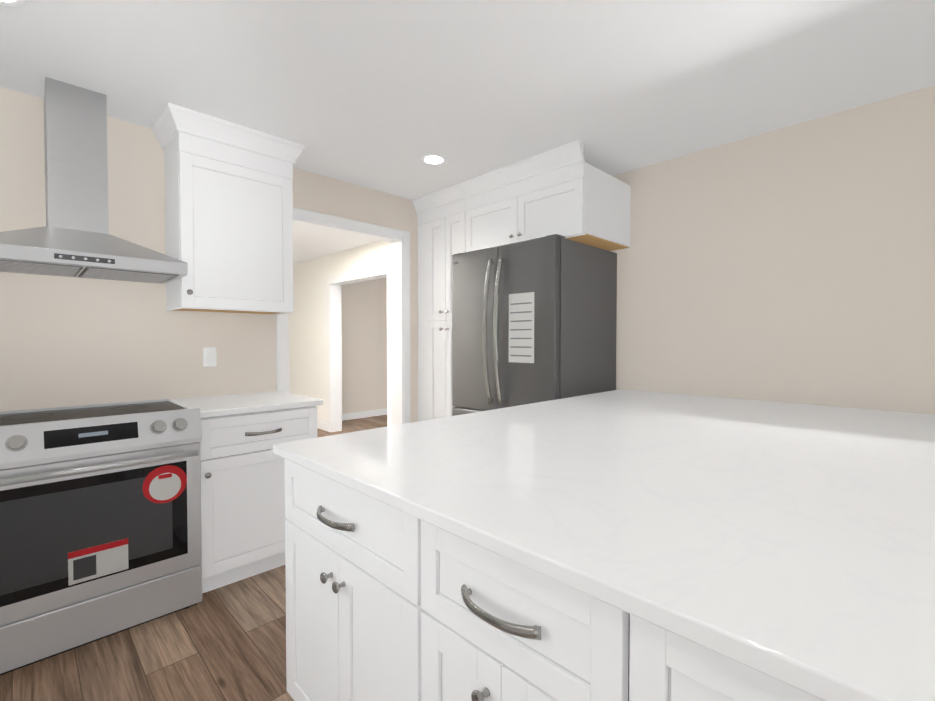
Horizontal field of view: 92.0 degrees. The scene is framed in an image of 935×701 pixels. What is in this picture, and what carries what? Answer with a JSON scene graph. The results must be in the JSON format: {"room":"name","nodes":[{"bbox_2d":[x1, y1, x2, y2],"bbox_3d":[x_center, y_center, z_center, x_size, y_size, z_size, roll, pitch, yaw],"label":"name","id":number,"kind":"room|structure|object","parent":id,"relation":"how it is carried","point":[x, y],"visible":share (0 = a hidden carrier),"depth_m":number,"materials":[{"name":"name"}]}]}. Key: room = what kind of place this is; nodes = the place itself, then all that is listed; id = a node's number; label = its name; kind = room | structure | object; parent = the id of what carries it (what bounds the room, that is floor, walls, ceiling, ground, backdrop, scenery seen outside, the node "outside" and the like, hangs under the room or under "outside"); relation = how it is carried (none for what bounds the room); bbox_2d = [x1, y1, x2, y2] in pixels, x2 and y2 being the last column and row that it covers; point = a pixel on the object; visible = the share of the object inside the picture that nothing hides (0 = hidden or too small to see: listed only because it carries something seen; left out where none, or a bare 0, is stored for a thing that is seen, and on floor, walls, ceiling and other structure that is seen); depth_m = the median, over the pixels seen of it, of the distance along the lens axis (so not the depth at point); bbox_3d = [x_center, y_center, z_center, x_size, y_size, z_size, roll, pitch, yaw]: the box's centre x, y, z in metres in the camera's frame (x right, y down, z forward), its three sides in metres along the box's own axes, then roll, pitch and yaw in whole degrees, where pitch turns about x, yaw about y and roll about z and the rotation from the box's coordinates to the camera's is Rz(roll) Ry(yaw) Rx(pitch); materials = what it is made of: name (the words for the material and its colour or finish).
{"room":"kitchen","nodes":[
{"label":"kitchen","id":0,"kind":"room"},
{"bbox_2d":[0,415,386,700],"bbox_3d":[-0.434,1.212,3.601,7.600,0.060,10.900,-1,2,-45],"label":"floor","id":1,"kind":"structure","parent":0,"point":[226,642],"depth_m":1.79,"materials":[{"name":"brown wood"}]},
{"bbox_2d":[0,399,201,674],"bbox_3d":[-1.722,0.742,2.048,0.772,0.946,0.745,-1,2,-45],"label":"range","id":2,"kind":"object","parent":1,"relation":"on","point":[100,524],"visible":1,"depth_m":1.83,"materials":[{"name":"silver metal"}]},
{"bbox_2d":[200,406,316,592],"bbox_3d":[-1.267,0.757,2.569,0.601,0.894,0.661,-1,2,-45],"label":"base cabinet","id":3,"kind":"object","parent":1,"relation":"on","point":[243,518],"visible":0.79,"depth_m":2.31,"materials":[{"name":"white wood"}]},
{"bbox_2d":[168,391,322,417],"bbox_3d":[-1.265,0.294,2.571,0.622,0.030,0.648,-1,2,-45],"label":"countertop","id":4,"kind":"structure","parent":3,"relation":"on","point":[220,405],"depth_m":2.45,"materials":[{"name":"white stone"}]},
{"bbox_2d":[285,459,422,700],"bbox_3d":[-0.143,0.782,1.425,0.661,0.894,0.695,-1,2,-45],"label":"base cabinet","id":5,"kind":"object","parent":1,"relation":"on","point":[353,591],"visible":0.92,"depth_m":1.18,"materials":[{"name":"white wood"}]},
{"bbox_2d":[412,183,465,420],"bbox_3d":[-0.021,-0.043,3.840,0.672,2.439,0.575,-1,2,-45],"label":"pantry cabinet","id":6,"kind":"object","parent":1,"relation":"on","point":[441,213],"visible":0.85,"depth_m":3.67,"materials":[{"name":"white wood"}]},
{"bbox_2d":[421,520,629,700],"bbox_3d":[0.265,0.791,1.011,0.661,0.894,0.460,-1,2,-45],"label":"base cabinet","id":7,"kind":"object","parent":1,"relation":"on","point":[495,627],"visible":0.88,"depth_m":0.79,"materials":[{"name":"white wood"}]},
{"bbox_2d":[452,234,616,415],"bbox_3d":[0.434,0.242,3.237,0.844,1.895,0.912,-1,2,-45],"label":"refrigerator","id":8,"kind":"object","parent":1,"relation":"on","point":[533,320],"visible":0.54,"depth_m":2.92,"materials":[{"name":"grey metal"}]},
{"bbox_2d":[629,614,822,700],"bbox_3d":[0.811,0.803,0.457,0.661,0.894,1.087,-1,2,-45],"label":"base cabinet","id":9,"kind":"object","parent":1,"relation":"on","point":[665,665],"visible":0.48,"depth_m":0.58,"materials":[{"name":"white wood"}]},
{"bbox_3d":[1.249,0.776,1.706,1.710,0.894,2.250,-1,2,-45],"label":"kitchen island","id":10,"kind":"object","parent":1,"relation":"on","visible":0},
{"bbox_2d":[273,389,934,700],"bbox_3d":[1.022,0.318,1.474,2.375,0.030,2.295,-1,2,-45],"label":"island countertop","id":11,"kind":"structure","parent":10,"relation":"on","point":[792,544],"depth_m":0.90,"materials":[{"name":"white stone"}]},
{"bbox_2d":[0,87,417,422],"bbox_3d":[-1.527,-0.022,2.845,4.500,2.440,0.115,-1,2,-45],"label":"wall","id":12,"kind":"structure","parent":0,"point":[65,341],"depth_m":2.44,"materials":[{"name":"beige paint"}]},
{"bbox_2d":[0,77,187,283],"bbox_3d":[-1.815,-0.794,2.108,0.765,0.862,0.503,-1,2,-45],"label":"range hood","id":13,"kind":"object","parent":12,"relation":"attached to","point":[73,237],"visible":1,"depth_m":2.08,"materials":[{"name":"silver metal"}]},
{"bbox_2d":[203,347,215,366],"bbox_3d":[-1.557,0.038,2.729,0.072,0.117,0.008,-1,2,-45],"label":"electrical outlet","id":14,"kind":"object","parent":12,"relation":"attached to","point":[209,356],"visible":1,"depth_m":2.73,"materials":[{"name":"white plastic"}]},
{"bbox_2d":[152,103,304,314],"bbox_3d":[-1.366,-0.732,2.632,0.704,1.009,0.385,-1,2,-45],"label":"upper cabinet","id":15,"kind":"object","parent":12,"relation":"attached to","point":[228,215],"visible":1,"depth_m":2.50,"materials":[{"name":"white wood"}]},
{"bbox_2d":[276,207,409,425],"bbox_3d":[-0.924,0.104,3.442,1.101,2.162,0.151,-1,2,-45],"label":"door frame","id":16,"kind":"structure","parent":12,"relation":"attached to","point":[399,240],"depth_m":3.72,"materials":[{"name":"white wood"}]},
{"bbox_2d":[0,0,934,264],"bbox_3d":[-0.434,-1.288,3.547,7.600,0.060,10.900,-1,2,-45],"label":"ceiling","id":17,"kind":"structure","parent":0,"point":[383,95],"depth_m":1.97,"materials":[{"name":"white paint"}]},
{"bbox_2d":[0,0,26,7],"bbox_3d":[-1.591,-1.209,1.508,0.176,0.007,0.176,-1,2,-45],"label":"recessed light","id":18,"kind":"object","parent":17,"relation":"in","point":[15,3],"visible":1,"depth_m":1.57,"materials":[{"name":"white plastic"}]},
{"bbox_2d":[420,154,446,165],"bbox_3d":[-0.219,-1.241,2.945,0.176,0.007,0.176,-1,2,-45],"label":"recessed light","id":19,"kind":"object","parent":17,"relation":"in","point":[433,159],"visible":1,"depth_m":2.94,"materials":[{"name":"white plastic"}]},
{"bbox_2d":[289,85,934,423],"bbox_3d":[0.312,-0.049,4.085,0.140,2.440,10.580,-1,2,-45],"label":"wall","id":20,"kind":"structure","parent":0,"point":[794,263],"depth_m":2.55,"materials":[{"name":"beige paint"}]},
{"bbox_2d":[317,421,327,430],"bbox_3d":[-2.702,1.056,7.057,0.014,0.100,2.190,-1,2,-45],"label":"baseboard","id":21,"kind":"structure","parent":20,"relation":"attached to","point":[320,425],"depth_m":6.39,"materials":[{"name":"white wood"}]},
{"bbox_2d":[327,265,391,431],"bbox_3d":[-1.343,0.074,5.763,0.172,2.120,1.530,-1,2,-45],"label":"door frame","id":22,"kind":"structure","parent":20,"relation":"attached to","point":[334,371],"depth_m":6.20,"materials":[{"name":"white wood"}]},
{"bbox_2d":[342,409,386,420],"bbox_3d":[-1.405,1.042,7.688,2.440,0.100,0.014,-1,2,-45],"label":"baseboard","id":23,"kind":"structure","parent":20,"relation":"attached to","point":[347,416],"depth_m":7.40,"materials":[{"name":"white wood"}]},
{"bbox_2d":[460,140,630,251],"bbox_3d":[0.537,-0.981,3.253,0.672,0.539,1.009,-1,2,-45],"label":"upper cabinet","id":24,"kind":"object","parent":20,"relation":"attached to","point":[567,191],"visible":0.9,"depth_m":2.95,"materials":[{"name":"white wood"}]}
]}

